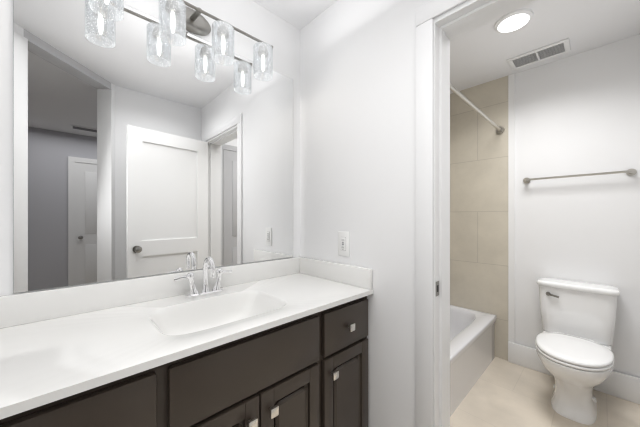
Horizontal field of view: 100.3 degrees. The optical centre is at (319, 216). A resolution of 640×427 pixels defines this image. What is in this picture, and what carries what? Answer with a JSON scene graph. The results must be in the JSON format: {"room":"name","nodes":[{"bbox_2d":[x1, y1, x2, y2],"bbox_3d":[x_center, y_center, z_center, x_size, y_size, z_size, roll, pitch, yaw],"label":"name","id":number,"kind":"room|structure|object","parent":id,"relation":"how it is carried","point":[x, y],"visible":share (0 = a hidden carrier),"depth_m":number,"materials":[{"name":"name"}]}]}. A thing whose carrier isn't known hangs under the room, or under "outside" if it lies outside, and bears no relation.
{"room":"bathroom","nodes":[
{"label":"bathroom","id":0,"kind":"room"},
{"bbox_2d":[0,0,299,295],"bbox_3d":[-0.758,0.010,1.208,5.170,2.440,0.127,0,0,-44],"label":"mirror","id":1,"kind":"object","parent":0,"point":[141,148],"depth_m":1.12,"materials":[{"name":"grey mirror"}]},
{"bbox_2d":[88,0,272,80],"bbox_3d":[-0.555,-0.861,1.205,0.758,0.243,0.167,0,0,-44],"label":"sconce","id":2,"kind":"object","parent":1,"relation":"attached to","point":[188,19],"visible":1,"depth_m":1.21,"materials":[{"name":"clear glass"}]},
{"bbox_2d":[300,0,468,426],"bbox_3d":[0.532,0.010,1.150,0.158,2.440,1.750,0,0,-44],"label":"wall","id":3,"kind":"structure","parent":0,"point":[358,120],"depth_m":1.32,"materials":[{"name":"white paint"}]},
{"bbox_2d":[338,231,349,255],"bbox_3d":[0.128,0.145,1.452,0.010,0.132,0.080,0,0,-44],"label":"electrical outlet","id":4,"kind":"object","parent":3,"relation":"attached to","point":[343,243],"visible":1,"depth_m":1.45,"materials":[{"name":"white plastic"}]},
{"bbox_2d":[416,0,535,426],"bbox_3d":[0.781,0.170,0.889,0.182,2.121,0.888,0,0,-44],"label":"door frame","id":5,"kind":"structure","parent":3,"relation":"attached to","point":[434,37],"depth_m":1.12,"materials":[{"name":"white paint"}]},
{"bbox_2d":[253,0,639,93],"bbox_3d":[0.655,-1.240,-0.274,5.170,0.060,4.220,0,0,-44],"label":"ceiling","id":6,"kind":"structure","parent":0,"point":[484,53],"depth_m":1.75,"materials":[{"name":"white paint"}]},
{"bbox_2d":[494,9,532,32],"bbox_3d":[1.192,-1.200,1.648,0.196,0.018,0.196,0,0,-44],"label":"recessed light","id":7,"kind":"object","parent":6,"relation":"in","point":[512,21],"visible":1,"depth_m":1.63,"materials":[{"name":"white paint"}]},
{"bbox_2d":[507,38,570,69],"bbox_3d":[1.628,-1.203,1.995,0.200,0.013,0.350,0,0,-44],"label":"ceiling vent","id":8,"kind":"object","parent":6,"relation":"in","point":[558,48],"visible":1,"depth_m":1.98,"materials":[{"name":"white metal"}]},
{"bbox_2d":[450,73,514,360],"bbox_3d":[1.363,0.010,2.547,0.013,2.440,0.815,0,0,-44],"label":"tiled wall","id":9,"kind":"structure","parent":0,"point":[482,214],"depth_m":2.37,"materials":[{"name":"beige tile"}]},
{"bbox_2d":[450,83,504,133],"bbox_3d":[1.038,-0.755,1.816,1.471,0.060,0.060,0,0,-44],"label":"shower rail","id":10,"kind":"object","parent":9,"relation":"attached to","point":[467,101],"visible":0.58,"depth_m":1.85,"materials":[{"name":"grey metal"}]},
{"bbox_2d":[450,357,639,426],"bbox_3d":[0.655,1.260,-0.274,5.170,0.060,4.220,0,0,-44],"label":"floor","id":11,"kind":"structure","parent":0,"point":[503,393],"depth_m":1.74,"materials":[{"name":"tile"}]},
{"bbox_2d":[0,257,372,426],"bbox_3d":[-0.489,0.743,0.984,1.546,0.975,0.577,0,0,-44],"label":"bathroom vanity","id":12,"kind":"object","parent":11,"relation":"on","point":[278,343],"visible":0.98,"depth_m":0.90,"materials":[{"name":"brown"}]},
{"bbox_2d":[174,257,231,297],"bbox_3d":[-0.504,0.267,1.207,0.262,0.177,0.122,0,0,-44],"label":"faucet","id":13,"kind":"object","parent":12,"relation":"on","point":[194,292],"visible":1,"depth_m":1.21,"materials":[{"name":"silver metal"}]},
{"bbox_2d":[450,305,496,416],"bbox_3d":[0.777,1.044,2.089,1.468,0.372,0.704,0,0,-44],"label":"bathtub","id":14,"kind":"object","parent":11,"relation":"on","point":[472,344],"visible":0.23,"depth_m":1.99,"materials":[{"name":"white ceramic"}]},
{"bbox_2d":[535,277,619,424],"bbox_3d":[1.647,0.851,1.736,0.706,0.759,0.418,0,0,-44],"label":"toilet","id":15,"kind":"object","parent":11,"relation":"on","point":[574,342],"visible":1,"depth_m":1.72,"materials":[{"name":"white ceramic"}]},
{"bbox_2d":[515,34,639,377],"bbox_3d":[1.754,0.010,2.232,0.120,2.440,1.870,0,0,-44],"label":"wall","id":16,"kind":"structure","parent":0,"point":[577,114],"depth_m":1.96,"materials":[{"name":"white paint"}]},
{"bbox_2d":[508,342,639,403],"bbox_3d":[1.919,1.145,1.940,0.019,0.170,0.920,0,0,-44],"label":"baseboard","id":17,"kind":"structure","parent":16,"relation":"attached to","point":[621,385],"depth_m":1.85,"materials":[{"name":"white paint"}]},
{"bbox_2d":[523,169,636,182],"bbox_3d":[1.869,-0.300,1.969,0.076,0.048,0.608,0,0,-44],"label":"towel rail","id":18,"kind":"object","parent":16,"relation":"attached to","point":[630,172],"visible":1,"depth_m":1.90,"materials":[{"name":"grey metal"}]}
]}

